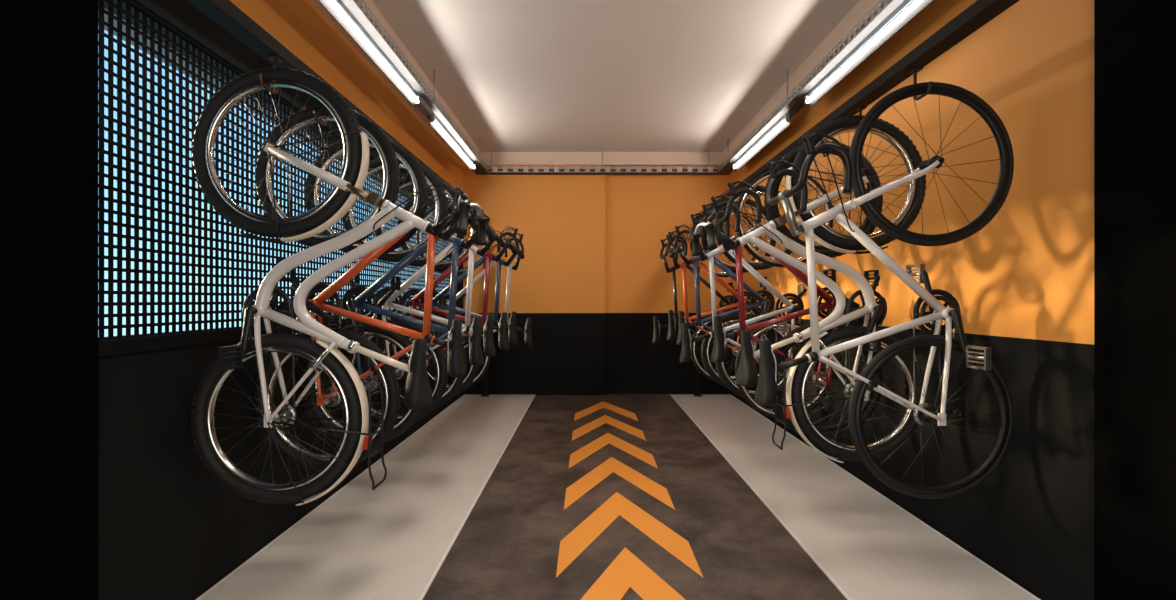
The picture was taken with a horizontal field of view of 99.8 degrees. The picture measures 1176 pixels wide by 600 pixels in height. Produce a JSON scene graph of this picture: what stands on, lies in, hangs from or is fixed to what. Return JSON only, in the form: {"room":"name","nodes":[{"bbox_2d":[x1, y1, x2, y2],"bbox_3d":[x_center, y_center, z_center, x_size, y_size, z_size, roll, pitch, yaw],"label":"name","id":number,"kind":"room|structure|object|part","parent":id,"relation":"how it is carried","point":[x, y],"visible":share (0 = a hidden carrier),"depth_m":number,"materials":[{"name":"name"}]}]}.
{"room":"bicycle storage room","nodes":[
{"label":"bicycle storage room","id":0,"kind":"room"},
{"bbox_2d":[98,0,462,599],"bbox_3d":[-1.645,-0.330,2.405,0.140,3.060,8.090,0,0,0],"label":"wall","id":1,"kind":"structure","parent":0,"point":[168,529],"depth_m":2.04,"materials":[{"name":"black paint"}]},
{"bbox_2d":[0,0,461,599],"bbox_3d":[-1.590,-0.330,3.514,0.070,3.060,5.228,0,0,0],"label":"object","id":2,"kind":"structure","parent":1,"relation":"in","point":[113,347],"depth_m":1.53,"materials":[{"name":"black metal"}]},
{"bbox_2d":[463,165,729,394],"bbox_3d":[0.120,-0.330,6.350,3.390,3.060,0.200,0,0,0],"label":"wall","id":3,"kind":"structure","parent":0,"point":[592,279],"depth_m":6.25,"materials":[{"name":"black paint"}]},
{"bbox_2d":[372,0,858,151],"bbox_3d":[0.120,-1.920,2.405,3.670,0.120,8.090,0,0,0],"label":"ceiling","id":4,"kind":"structure","parent":0,"point":[517,75],"depth_m":3.84,"materials":[{"name":"white paint"}]},
{"bbox_2d":[341,0,487,171],"bbox_3d":[-1.308,-1.690,3.190,0.153,0.340,5.780,0,0,0],"label":"cable tray","id":5,"kind":"object","parent":4,"relation":"hanging from","point":[428,103],"visible":0.62,"depth_m":3.53,"materials":[{"name":"grey metal"}]},
{"bbox_2d":[318,0,419,107],"bbox_3d":[-1.315,-1.513,3.005,0.078,0.118,1.510,0,0,0],"label":"tube light","id":6,"kind":"object","parent":5,"relation":"attached to","point":[337,9],"visible":1,"depth_m":2.93,"materials":[{"name":"grey"}]},
{"bbox_3d":[-1.244,-1.718,4.000,0.011,0.285,0.011,0,0,22],"label":"hanger rod","id":7,"kind":"part","parent":5,"relation":"part of","materials":[{"name":"grey metal"}]},
{"bbox_2d":[426,111,475,171],"bbox_3d":[-1.315,-1.513,4.860,0.078,0.118,1.520,0,0,0],"label":"tube light","id":8,"kind":"object","parent":5,"relation":"attached to","point":[439,127],"visible":0.93,"depth_m":4.66,"materials":[{"name":"grey"}]},
{"bbox_2d":[431,114,434,121],"bbox_3d":[-1.289,-1.510,4.115,0.026,0.056,0.030,0,0,0],"label":"socket","id":9,"kind":"object","parent":8,"relation":"attached to","point":[432,116],"depth_m":4.10,"materials":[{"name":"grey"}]},
{"bbox_2d":[311,0,889,166],"bbox_3d":[0.120,-1.780,2.410,3.390,0.160,7.820,0,0,0],"label":"ledge","id":10,"kind":"object","parent":4,"relation":"attached to","point":[610,159],"visible":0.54,"depth_m":5.23,"materials":[{"name":"beige paint"}]},
{"bbox_2d":[474,150,730,174],"bbox_3d":[0.182,-1.716,6.155,3.165,0.288,0.110,0,0,0],"label":"cable tray","id":11,"kind":"object","parent":4,"relation":"hanging from","point":[505,171],"visible":0.96,"depth_m":6.11,"materials":[{"name":"grey metal"}]},
{"bbox_3d":[0.182,-1.573,6.155,3.165,0.003,0.110,0,0,0],"label":"plate","id":12,"kind":"part","parent":11,"relation":"part of","materials":[{"name":"grey metal"}]},
{"bbox_2d":[718,0,903,171],"bbox_3d":[1.677,-1.716,3.190,0.155,0.288,5.780,0,0,0],"label":"cable tray","id":13,"kind":"object","parent":4,"relation":"hanging from","point":[796,102],"visible":0.55,"depth_m":3.51,"materials":[{"name":"grey metal"}]},
{"bbox_3d":[1.612,-1.718,5.700,0.011,0.285,0.011,0,0,-22],"label":"hanger rod","id":14,"kind":"part","parent":13,"relation":"part of","materials":[{"name":"grey metal"}]},
{"bbox_2d":[733,110,795,171],"bbox_3d":[1.682,-1.513,4.860,0.078,0.118,1.520,0,0,0],"label":"tube light","id":15,"kind":"object","parent":13,"relation":"attached to","point":[783,122],"visible":1,"depth_m":4.63,"materials":[{"name":"grey"}]},
{"bbox_2d":[785,114,789,121],"bbox_3d":[1.656,-1.510,4.115,0.026,0.056,0.030,0,0,0],"label":"socket","id":16,"kind":"object","parent":15,"relation":"attached to","point":[787,117],"depth_m":4.10,"materials":[{"name":"grey plastic"}]},
{"bbox_2d":[804,0,932,108],"bbox_3d":[1.682,-1.513,3.005,0.078,0.118,1.510,0,0,0],"label":"tube light","id":17,"kind":"object","parent":13,"relation":"attached to","point":[907,10],"visible":1,"depth_m":2.94,"materials":[{"name":"grey"}]},
{"bbox_2d":[804,96,809,104],"bbox_3d":[1.656,-1.510,3.745,0.026,0.056,0.030,0,0,0],"label":"socket","id":18,"kind":"object","parent":17,"relation":"attached to","point":[806,102],"depth_m":3.73,"materials":[{"name":"grey plastic"}]},
{"bbox_2d":[195,394,1040,599],"bbox_3d":[0.120,1.260,2.405,3.670,0.120,8.090,0,0,0],"label":"floor","id":19,"kind":"structure","parent":0,"point":[507,547],"depth_m":2.67,"materials":[{"name":"concrete"}]},
{"bbox_2d":[196,395,534,599],"bbox_3d":[-1.113,1.197,3.225,0.901,0.006,6.050,0,0,0],"label":"floor strip","id":20,"kind":"object","parent":19,"relation":"on","point":[390,541],"visible":1,"depth_m":2.63,"materials":[{"name":"paint"}]},
{"bbox_2d":[186,0,489,396],"bbox_3d":[-1.275,0.081,3.280,0.090,2.226,5.860,0,0,0],"label":"bicycle rack","id":21,"kind":"object","parent":20,"relation":"on","point":[224,13],"visible":0.36,"depth_m":1.89,"materials":[{"name":"black metal"}]},
{"bbox_2d":[191,67,486,505],"bbox_3d":[-0.996,-0.055,1.960,1.132,1.730,0.404,0,0,0],"label":"bicycle","id":22,"kind":"object","parent":21,"relation":"hanging from","point":[270,325],"visible":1,"depth_m":1.94,"materials":[{"name":"grey paint"}]},
{"bbox_3d":[-1.307,0.124,1.894,0.056,0.203,0.025,0,0,-24],"label":"crank arm","id":23,"kind":"part","parent":22,"relation":"part of","materials":[{"name":"black metal"}]},
{"bbox_3d":[-1.292,0.224,2.007,0.212,0.565,0.009,0,0,0],"label":"chain","id":24,"kind":"part","parent":22,"relation":"part of","materials":[{"name":"grey metal"}]},
{"bbox_3d":[-1.287,-0.040,2.026,0.056,0.203,0.025,0,0,-24],"label":"crank arm","id":25,"kind":"part","parent":22,"relation":"part of","materials":[{"name":"black metal"}]},
{"bbox_3d":[-0.971,0.046,1.960,0.698,0.885,0.146,0,0,0],"label":"frame","id":26,"kind":"part","parent":22,"relation":"part of","materials":[{"name":"grey paint"}]},
{"bbox_3d":[-0.827,-0.387,1.960,0.050,0.052,0.140,0,0,0],"label":"crown","id":27,"kind":"part","parent":22,"relation":"part of","materials":[{"name":"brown metal"}]},
{"bbox_3d":[-0.814,0.230,1.960,0.263,0.121,0.040,0,0,0],"label":"seat post","id":28,"kind":"part","parent":22,"relation":"part of","materials":[{"name":"beige metal"}]},
{"bbox_3d":[-0.693,0.290,1.960,0.022,0.197,0.086,0,0,0],"label":"saddle rail","id":29,"kind":"part","parent":22,"relation":"part of","materials":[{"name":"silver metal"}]},
{"bbox_3d":[-0.558,-0.314,1.960,0.165,0.126,0.048,0,0,0],"label":"stem","id":30,"kind":"part","parent":22,"relation":"part of","materials":[{"name":"black metal"}]},
{"bbox_3d":[-0.473,-0.361,1.813,0.068,0.115,0.032,0,0,-34],"label":"brake lever","id":31,"kind":"part","parent":22,"relation":"part of","materials":[{"name":"black"}]},
{"bbox_3d":[-0.473,-0.361,2.107,0.068,0.115,0.032,0,0,34],"label":"brake lever","id":32,"kind":"part","parent":22,"relation":"part of","materials":[{"name":"black"}]},
{"bbox_2d":[255,105,477,469],"bbox_3d":[-1.062,-0.058,2.340,1.017,1.725,0.398,0,0,0],"label":"bicycle","id":33,"kind":"object","parent":21,"relation":"hanging from","point":[317,305],"visible":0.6,"depth_m":2.32,"materials":[{"name":"orange paint"}]},
{"bbox_3d":[-1.361,-0.022,2.407,0.182,0.124,0.022,0,0,4],"label":"crank arm","id":34,"kind":"part","parent":33,"relation":"part of","materials":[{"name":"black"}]},
{"bbox_3d":[-1.223,0.062,2.273,0.182,0.124,0.022,0,0,4],"label":"crank arm","id":35,"kind":"part","parent":33,"relation":"part of","materials":[{"name":"black metal"}]},
{"bbox_3d":[-1.291,0.212,2.387,0.202,0.585,0.009,0,0,0],"label":"chain","id":36,"kind":"part","parent":33,"relation":"part of","materials":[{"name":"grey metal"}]},
{"bbox_3d":[-1.002,0.038,2.340,0.626,0.896,0.146,0,0,0],"label":"frame","id":37,"kind":"part","parent":33,"relation":"part of","materials":[{"name":"orange paint"}]},
{"bbox_3d":[-0.703,0.198,2.340,0.132,0.061,0.040,0,0,0],"label":"seat post","id":38,"kind":"part","parent":33,"relation":"part of","materials":[{"name":"black"}]},
{"bbox_3d":[-0.643,-0.347,2.340,0.130,0.141,0.048,0,0,0],"label":"stem","id":39,"kind":"part","parent":33,"relation":"part of","materials":[{"name":"black metal"}]},
{"bbox_3d":[-0.648,0.227,2.340,0.022,0.197,0.086,0,0,0],"label":"saddle rail","id":40,"kind":"part","parent":33,"relation":"part of","materials":[{"name":"silver metal"}]},
{"bbox_2d":[304,138,495,441],"bbox_3d":[-1.056,-0.058,2.740,1.017,1.725,0.398,0,0,0],"label":"bicycle","id":41,"kind":"object","parent":21,"relation":"hanging from","point":[411,163],"visible":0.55,"depth_m":2.72,"materials":[{"name":"blue paint"}]},
{"bbox_3d":[-1.319,-0.055,2.807,0.102,0.193,0.023,0,0,8],"label":"crank arm","id":42,"kind":"part","parent":41,"relation":"part of","materials":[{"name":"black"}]},
{"bbox_3d":[-1.254,0.095,2.673,0.102,0.193,0.023,0,0,8],"label":"crank arm","id":43,"kind":"part","parent":41,"relation":"part of","materials":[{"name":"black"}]},
{"bbox_3d":[-1.286,0.212,2.787,0.202,0.585,0.009,0,0,0],"label":"chain","id":44,"kind":"part","parent":41,"relation":"part of","materials":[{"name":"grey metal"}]},
{"bbox_3d":[-0.997,0.038,2.740,0.626,0.896,0.146,0,0,0],"label":"frame","id":45,"kind":"part","parent":41,"relation":"part of","materials":[{"name":"blue paint"}]},
{"bbox_3d":[-0.698,0.198,2.740,0.132,0.061,0.040,0,0,0],"label":"seat post","id":46,"kind":"part","parent":41,"relation":"part of","materials":[{"name":"silver"}]},
{"bbox_3d":[-0.638,-0.347,2.740,0.130,0.141,0.048,0,0,0],"label":"stem","id":47,"kind":"part","parent":41,"relation":"part of","materials":[{"name":"black"}]},
{"bbox_3d":[-0.643,0.227,2.740,0.022,0.197,0.086,0,0,0],"label":"saddle rail","id":48,"kind":"part","parent":41,"relation":"part of","materials":[{"name":"silver metal"}]},
{"bbox_2d":[342,158,505,423],"bbox_3d":[-1.067,-0.058,3.160,1.017,1.725,0.398,0,0,0],"label":"bicycle","id":49,"kind":"object","parent":21,"relation":"hanging from","point":[396,289],"visible":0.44,"depth_m":3.14,"materials":[{"name":"grey paint"}]},
{"bbox_3d":[-1.296,0.212,3.207,0.202,0.585,0.009,0,0,0],"label":"chain","id":50,"kind":"part","parent":49,"relation":"part of","materials":[{"name":"grey metal"}]},
{"bbox_3d":[-1.240,-0.037,3.093,0.158,0.157,0.022,0,0,5],"label":"crank arm","id":51,"kind":"part","parent":49,"relation":"part of","materials":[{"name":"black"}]},
{"bbox_3d":[-1.007,0.038,3.160,0.626,0.896,0.146,0,0,0],"label":"frame","id":52,"kind":"part","parent":49,"relation":"part of","materials":[{"name":"grey paint"}]},
{"bbox_3d":[-0.653,0.227,3.160,0.022,0.197,0.086,0,0,0],"label":"saddle rail","id":53,"kind":"part","parent":49,"relation":"part of","materials":[{"name":"silver metal"}]},
{"bbox_3d":[-0.648,-0.347,3.160,0.130,0.141,0.048,0,0,0],"label":"stem","id":54,"kind":"part","parent":49,"relation":"part of","materials":[{"name":"black metal"}]},
{"bbox_2d":[375,175,516,408],"bbox_3d":[-1.052,-0.058,3.600,1.017,1.725,0.398,0,0,0],"label":"bicycle","id":55,"kind":"object","parent":21,"relation":"hanging from","point":[413,303],"visible":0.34,"depth_m":3.58,"materials":[{"name":"red paint"}]},
{"bbox_3d":[-1.330,0.085,3.533,0.138,0.174,0.022,0,0,-6],"label":"crank arm","id":56,"kind":"part","parent":55,"relation":"part of","materials":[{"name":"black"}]},
{"bbox_3d":[-1.281,0.212,3.647,0.202,0.585,0.009,0,0,0],"label":"chain","id":57,"kind":"part","parent":55,"relation":"part of","materials":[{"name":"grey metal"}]},
{"bbox_3d":[-0.992,0.038,3.600,0.626,0.896,0.146,0,0,0],"label":"frame","id":58,"kind":"part","parent":55,"relation":"part of","materials":[{"name":"red paint"}]},
{"bbox_3d":[-0.633,-0.347,3.600,0.130,0.141,0.048,0,0,0],"label":"stem","id":59,"kind":"part","parent":55,"relation":"part of","materials":[{"name":"black metal"}]},
{"bbox_2d":[397,189,524,394],"bbox_3d":[-1.052,-0.052,4.050,1.017,1.725,0.398,0,0,0],"label":"bicycle","id":60,"kind":"object","parent":21,"relation":"hanging from","point":[442,266],"visible":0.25,"depth_m":4.03,"materials":[{"name":"blue paint"}]},
{"bbox_3d":[-0.992,0.043,4.050,0.626,0.896,0.146,0,0,0],"label":"frame","id":61,"kind":"part","parent":60,"relation":"part of","materials":[{"name":"blue paint"}]},
{"bbox_3d":[-0.633,-0.342,4.050,0.130,0.141,0.048,0,0,0],"label":"stem","id":62,"kind":"part","parent":60,"relation":"part of","materials":[{"name":"black metal"}]},
{"bbox_2d":[416,201,532,388],"bbox_3d":[-1.030,-0.043,4.488,1.057,1.725,0.408,0,0,-3],"label":"bicycle","id":63,"kind":"object","parent":21,"relation":"hanging from","point":[463,293],"visible":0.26,"depth_m":4.49,"materials":[{"name":"grey paint"}]},
{"bbox_3d":[-0.988,0.049,4.500,0.627,0.905,0.146,0,0,0],"label":"frame","id":64,"kind":"part","parent":63,"relation":"part of","materials":[{"name":"grey paint"}]},
{"bbox_3d":[-0.689,-0.591,4.317,0.165,0.085,0.030,0,0,0],"label":"brake lever","id":65,"kind":"part","parent":63,"relation":"part of","materials":[{"name":"black"}]},
{"bbox_3d":[-0.689,-0.591,4.683,0.165,0.085,0.030,0,0,0],"label":"brake lever","id":66,"kind":"part","parent":63,"relation":"part of","materials":[{"name":"black"}]},
{"bbox_3d":[-0.642,-0.360,4.500,0.100,0.191,0.048,0,0,0],"label":"stem","id":67,"kind":"part","parent":63,"relation":"part of","materials":[{"name":"black metal"}]},
{"bbox_3d":[-0.651,0.257,4.500,0.197,0.085,0.040,0,0,0],"label":"seat post","id":68,"kind":"part","parent":63,"relation":"part of","materials":[{"name":"black metal"}]},
{"bbox_3d":[-1.275,0.104,6.160,0.040,2.168,0.040,0,0,0],"label":"post","id":69,"kind":"part","parent":21,"relation":"part of","materials":[{"name":"black metal"}]},
{"bbox_2d":[574,401,637,420],"bbox_3d":[0.180,1.199,5.378,0.636,0.002,0.955,0,0,0],"label":"floor arrow","id":70,"kind":"object","parent":19,"relation":"on","point":[578,415],"depth_m":5.32,"materials":[{"name":"orange paint"}]},
{"bbox_2d":[572,415,645,440],"bbox_3d":[0.180,1.199,4.686,0.636,0.002,0.955,0,0,0],"label":"floor arrow","id":71,"kind":"object","parent":19,"relation":"on","point":[577,433],"depth_m":4.65,"materials":[{"name":"orange paint"}]},
{"bbox_2d":[569,433,657,468],"bbox_3d":[0.180,1.199,3.995,0.636,0.002,0.955,0,0,0],"label":"floor arrow","id":72,"kind":"object","parent":19,"relation":"on","point":[584,452],"depth_m":3.94,"materials":[{"name":"orange paint"}]},
{"bbox_2d":[564,457,674,509],"bbox_3d":[0.180,1.199,3.304,0.636,0.002,0.955,0,0,0],"label":"floor arrow","id":73,"kind":"object","parent":19,"relation":"on","point":[590,480],"depth_m":3.25,"materials":[{"name":"orange paint"}]},
{"bbox_2d":[556,492,702,577],"bbox_3d":[0.180,1.199,2.614,0.636,0.002,0.955,0,0,0],"label":"floor arrow","id":74,"kind":"object","parent":19,"relation":"on","point":[585,533],"depth_m":2.55,"materials":[{"name":"orange paint"}]},
{"bbox_2d":[580,547,685,599],"bbox_3d":[0.180,1.199,1.923,0.636,0.002,0.955,0,0,0],"label":"floor arrow","id":75,"kind":"object","parent":19,"relation":"on","point":[626,571],"depth_m":2.09,"materials":[{"name":"orange paint"}]},
{"bbox_2d":[671,395,1039,599],"bbox_3d":[1.420,1.197,3.225,0.766,0.006,6.050,0,0,0],"label":"floor strip","id":76,"kind":"object","parent":19,"relation":"on","point":[867,545],"visible":1,"depth_m":2.63,"materials":[{"name":"paint"}]},
{"bbox_2d":[693,0,1019,396],"bbox_3d":[1.366,0.086,3.280,0.090,2.216,5.860,0,0,0],"label":"bicycle rack","id":77,"kind":"object","parent":76,"relation":"on","point":[980,12],"visible":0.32,"depth_m":2.08,"materials":[{"name":"black metal"}]},
{"bbox_3d":[1.366,0.106,6.160,0.040,2.163,0.040,0,0,0],"label":"post","id":78,"kind":"part","parent":77,"relation":"part of","materials":[{"name":"black metal"}]},
{"bbox_2d":[652,210,758,380],"bbox_3d":[1.170,-0.043,4.942,1.057,1.725,0.408,0,0,-3],"label":"bicycle","id":79,"kind":"object","parent":77,"relation":"hanging from","point":[656,336],"visible":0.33,"depth_m":4.92,"materials":[{"name":"black paint"}]},
{"bbox_3d":[0.782,-0.360,4.930,0.100,0.191,0.048,0,0,0],"label":"stem","id":80,"kind":"part","parent":79,"relation":"part of","materials":[{"name":"black metal"}]},
{"bbox_3d":[1.128,0.049,4.930,0.627,0.905,0.146,0,0,0],"label":"frame","id":81,"kind":"part","parent":79,"relation":"part of","materials":[{"name":"black paint"}]},
{"bbox_2d":[667,199,775,388],"bbox_3d":[1.204,-0.058,4.450,0.982,1.725,0.409,0,0,0],"label":"bicycle","id":82,"kind":"object","parent":77,"relation":"hanging from","point":[707,364],"visible":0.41,"depth_m":4.43,"materials":[{"name":"orange paint"}]},
{"bbox_3d":[0.783,-0.372,4.450,0.100,0.191,0.048,0,0,0],"label":"stem","id":83,"kind":"part","parent":82,"relation":"part of","materials":[{"name":"black metal"}]},
{"bbox_3d":[0.829,-0.603,4.633,0.165,0.085,0.030,0,0,0],"label":"brake lever","id":84,"kind":"part","parent":82,"relation":"part of","materials":[{"name":"black"}]},
{"bbox_3d":[0.829,-0.603,4.267,0.165,0.085,0.030,0,0,0],"label":"brake lever","id":85,"kind":"part","parent":82,"relation":"part of","materials":[{"name":"black"}]},
{"bbox_3d":[1.127,0.038,4.450,0.626,0.896,0.146,0,0,0],"label":"frame","id":86,"kind":"part","parent":82,"relation":"part of","materials":[{"name":"orange paint"}]},
{"bbox_3d":[1.465,0.085,4.383,0.138,0.174,0.022,0,0,6],"label":"crank arm","id":87,"kind":"part","parent":82,"relation":"part of","materials":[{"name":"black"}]},
{"bbox_2d":[669,185,798,398],"bbox_3d":[1.192,-0.058,3.980,1.017,1.725,0.398,0,0,0],"label":"bicycle","id":88,"kind":"object","parent":77,"relation":"hanging from","point":[766,307],"visible":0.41,"depth_m":3.96,"materials":[{"name":"blue paint"}]},
{"bbox_3d":[0.773,-0.347,3.980,0.130,0.141,0.048,0,0,0],"label":"stem","id":89,"kind":"part","parent":88,"relation":"part of","materials":[{"name":"black metal"}]},
{"bbox_3d":[1.132,0.038,3.980,0.626,0.896,0.146,0,0,0],"label":"frame","id":90,"kind":"part","parent":88,"relation":"part of","materials":[{"name":"blue paint"}]},
{"bbox_3d":[1.421,0.212,4.027,0.202,0.585,0.009,0,0,0],"label":"chain","id":91,"kind":"part","parent":88,"relation":"part of","materials":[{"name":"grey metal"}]},
{"bbox_3d":[1.408,0.101,3.912,0.066,0.202,0.025,0,0,-24],"label":"crank arm","id":92,"kind":"part","parent":88,"relation":"part of","materials":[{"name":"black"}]},
{"bbox_2d":[680,171,833,417],"bbox_3d":[1.165,-0.043,3.432,1.057,1.725,0.408,0,0,-3],"label":"bicycle","id":93,"kind":"object","parent":77,"relation":"hanging from","point":[791,307],"visible":0.44,"depth_m":3.41,"materials":[{"name":"grey paint"}]},
{"bbox_3d":[0.824,-0.591,3.603,0.165,0.085,0.030,0,0,0],"label":"brake lever","id":94,"kind":"part","parent":93,"relation":"part of","materials":[{"name":"black"}]},
{"bbox_3d":[0.786,0.257,3.420,0.197,0.085,0.040,0,0,0],"label":"seat post","id":95,"kind":"part","parent":93,"relation":"part of","materials":[{"name":"black"}]},
{"bbox_3d":[0.777,-0.360,3.420,0.100,0.191,0.048,0,0,0],"label":"stem","id":96,"kind":"part","parent":93,"relation":"part of","materials":[{"name":"black metal"}]},
{"bbox_3d":[0.824,-0.591,3.237,0.165,0.085,0.030,0,0,0],"label":"brake lever","id":97,"kind":"part","parent":93,"relation":"part of","materials":[{"name":"black"}]},
{"bbox_3d":[1.123,0.049,3.420,0.627,0.905,0.146,0,0,0],"label":"frame","id":98,"kind":"part","parent":93,"relation":"part of","materials":[{"name":"grey paint"}]},
{"bbox_3d":[1.356,0.109,3.353,0.158,0.157,0.022,0,0,-5],"label":"crank arm","id":99,"kind":"part","parent":93,"relation":"part of","materials":[{"name":"black"}]},
{"bbox_3d":[1.413,0.236,3.467,0.201,0.568,0.009,0,0,0],"label":"chain","id":100,"kind":"part","parent":93,"relation":"part of","materials":[{"name":"grey metal"}]},
{"bbox_3d":[1.470,-0.005,3.487,0.158,0.157,0.022,0,0,-5],"label":"crank arm","id":101,"kind":"part","parent":93,"relation":"part of","materials":[{"name":"black"}]},
{"bbox_2d":[711,141,882,438],"bbox_3d":[1.209,-0.058,2.860,0.982,1.725,0.409,0,0,0],"label":"bicycle","id":102,"kind":"object","parent":77,"relation":"hanging from","point":[718,355],"visible":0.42,"depth_m":2.84,"materials":[{"name":"red paint"}]},
{"bbox_3d":[0.788,-0.372,2.860,0.100,0.191,0.048,0,0,0],"label":"stem","id":103,"kind":"part","parent":102,"relation":"part of","materials":[{"name":"black metal"}]},
{"bbox_3d":[0.778,0.227,2.860,0.022,0.197,0.086,0,0,0],"label":"saddle rail","id":104,"kind":"part","parent":102,"relation":"part of","materials":[{"name":"silver metal"}]},
{"bbox_3d":[0.834,-0.603,3.043,0.165,0.085,0.030,0,0,0],"label":"brake lever","id":105,"kind":"part","parent":102,"relation":"part of","materials":[{"name":"black"}]},
{"bbox_3d":[0.833,0.198,2.860,0.132,0.061,0.040,0,0,0],"label":"seat post","id":106,"kind":"part","parent":102,"relation":"part of","materials":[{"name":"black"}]},
{"bbox_3d":[0.834,-0.603,2.677,0.165,0.085,0.030,0,0,0],"label":"brake lever","id":107,"kind":"part","parent":102,"relation":"part of","materials":[{"name":"black"}]},
{"bbox_3d":[1.132,0.038,2.860,0.626,0.896,0.146,0,0,0],"label":"frame","id":108,"kind":"part","parent":102,"relation":"part of","materials":[{"name":"red paint"}]},
{"bbox_2d":[692,115,925,462],"bbox_3d":[1.116,-0.055,2.470,1.132,1.730,0.404,0,0,0],"label":"bicycle","id":109,"kind":"object","parent":77,"relation":"hanging from","point":[864,320],"visible":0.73,"depth_m":2.45,"materials":[{"name":"grey paint"}]},
{"bbox_3d":[0.593,-0.361,2.617,0.068,0.115,0.032,0,0,-34],"label":"brake lever","id":110,"kind":"part","parent":109,"relation":"part of","materials":[{"name":"black"}]},
{"bbox_3d":[0.593,-0.361,2.323,0.068,0.115,0.032,0,0,34],"label":"brake lever","id":111,"kind":"part","parent":109,"relation":"part of","materials":[{"name":"black metal"}]},
{"bbox_3d":[0.678,-0.314,2.470,0.165,0.126,0.048,0,0,0],"label":"stem","id":112,"kind":"part","parent":109,"relation":"part of","materials":[{"name":"black metal"}]},
{"bbox_3d":[0.933,0.230,2.470,0.263,0.121,0.040,0,0,0],"label":"seat post","id":113,"kind":"part","parent":109,"relation":"part of","materials":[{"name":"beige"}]},
{"bbox_3d":[0.947,-0.387,2.470,0.050,0.052,0.140,0,0,0],"label":"crown","id":114,"kind":"part","parent":109,"relation":"part of","materials":[{"name":"silver metal"}]},
{"bbox_3d":[1.091,0.046,2.470,0.698,0.885,0.146,0,0,0],"label":"frame","id":115,"kind":"part","parent":109,"relation":"part of","materials":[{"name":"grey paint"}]},
{"bbox_3d":[1.411,0.224,2.517,0.212,0.565,0.009,0,0,0],"label":"chain","id":116,"kind":"part","parent":109,"relation":"part of","materials":[{"name":"grey metal"}]},
{"bbox_3d":[1.451,-0.032,2.537,0.105,0.192,0.023,0,0,-8],"label":"crank arm","id":117,"kind":"part","parent":109,"relation":"part of","materials":[{"name":"black metal"}]},
{"bbox_3d":[1.383,0.116,2.403,0.105,0.192,0.023,0,0,-8],"label":"crank arm","id":118,"kind":"part","parent":109,"relation":"part of","materials":[{"name":"black metal"}]},
{"bbox_2d":[755,82,1013,498],"bbox_3d":[1.230,-0.040,2.038,1.057,1.725,0.408,0,0,3],"label":"bicycle","id":119,"kind":"object","parent":77,"relation":"hanging from","point":[924,414],"visible":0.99,"depth_m":2.04,"materials":[{"name":"grey paint"}]},
{"bbox_3d":[0.763,0.301,2.050,0.022,0.197,0.086,0,0,0],"label":"saddle rail","id":120,"kind":"part","parent":119,"relation":"part of","materials":[{"name":"silver metal"}]},
{"bbox_3d":[0.889,-0.588,2.233,0.165,0.085,0.030,0,0,0],"label":"brake lever","id":121,"kind":"part","parent":119,"relation":"part of","materials":[{"name":"black metal"}]},
{"bbox_3d":[0.843,-0.357,2.050,0.100,0.191,0.048,0,0,0],"label":"stem","id":122,"kind":"part","parent":119,"relation":"part of","materials":[{"name":"silver metal"}]},
{"bbox_3d":[0.851,0.260,2.050,0.197,0.085,0.040,0,0,0],"label":"seat post","id":123,"kind":"part","parent":119,"relation":"part of","materials":[{"name":"black"}]},
{"bbox_3d":[0.889,-0.588,1.867,0.165,0.085,0.030,0,0,0],"label":"brake lever","id":124,"kind":"part","parent":119,"relation":"part of","materials":[{"name":"black"}]},
{"bbox_3d":[1.188,0.051,2.050,0.627,0.905,0.146,0,0,0],"label":"frame","id":125,"kind":"part","parent":119,"relation":"part of","materials":[{"name":"grey paint"}]},
{"bbox_3d":[1.463,-0.026,2.119,0.066,0.202,0.025,0,0,24],"label":"crank arm","id":126,"kind":"part","parent":119,"relation":"part of","materials":[{"name":"black metal"}]},
{"bbox_3d":[1.478,0.239,2.097,0.201,0.568,0.009,0,0,0],"label":"chain","id":127,"kind":"part","parent":119,"relation":"part of","materials":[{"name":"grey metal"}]},
{"bbox_3d":[1.493,0.136,1.981,0.066,0.202,0.025,0,0,24],"label":"crank arm","id":128,"kind":"part","parent":119,"relation":"part of","materials":[{"name":"black metal"}]},
{"bbox_2d":[730,0,1093,599],"bbox_3d":[1.885,-0.330,2.405,0.140,3.060,8.090,0,0,0],"label":"wall","id":129,"kind":"structure","parent":0,"point":[1022,284],"depth_m":2.18,"materials":[{"name":"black paint"}]},
{"bbox_2d":[1094,0,1175,599],"bbox_3d":[1.805,-0.330,1.327,0.020,3.060,0.855,0,0,0],"label":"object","id":130,"kind":"structure","parent":129,"relation":"attached to","point":[1135,40],"depth_m":1.63,"materials":[{"name":"black paint"}]},
{"label":"outside","id":131,"kind":"structure","parent":0,"visible":0},
{"bbox_2d":[98,5,434,213],"bbox_3d":[-1.885,-1.333,4.250,0.220,0.435,7.500,0,0,0],"label":"beam","id":132,"kind":"structure","parent":131,"point":[105,15],"depth_m":2.34,"materials":[{"name":"black metal"}]}
]}

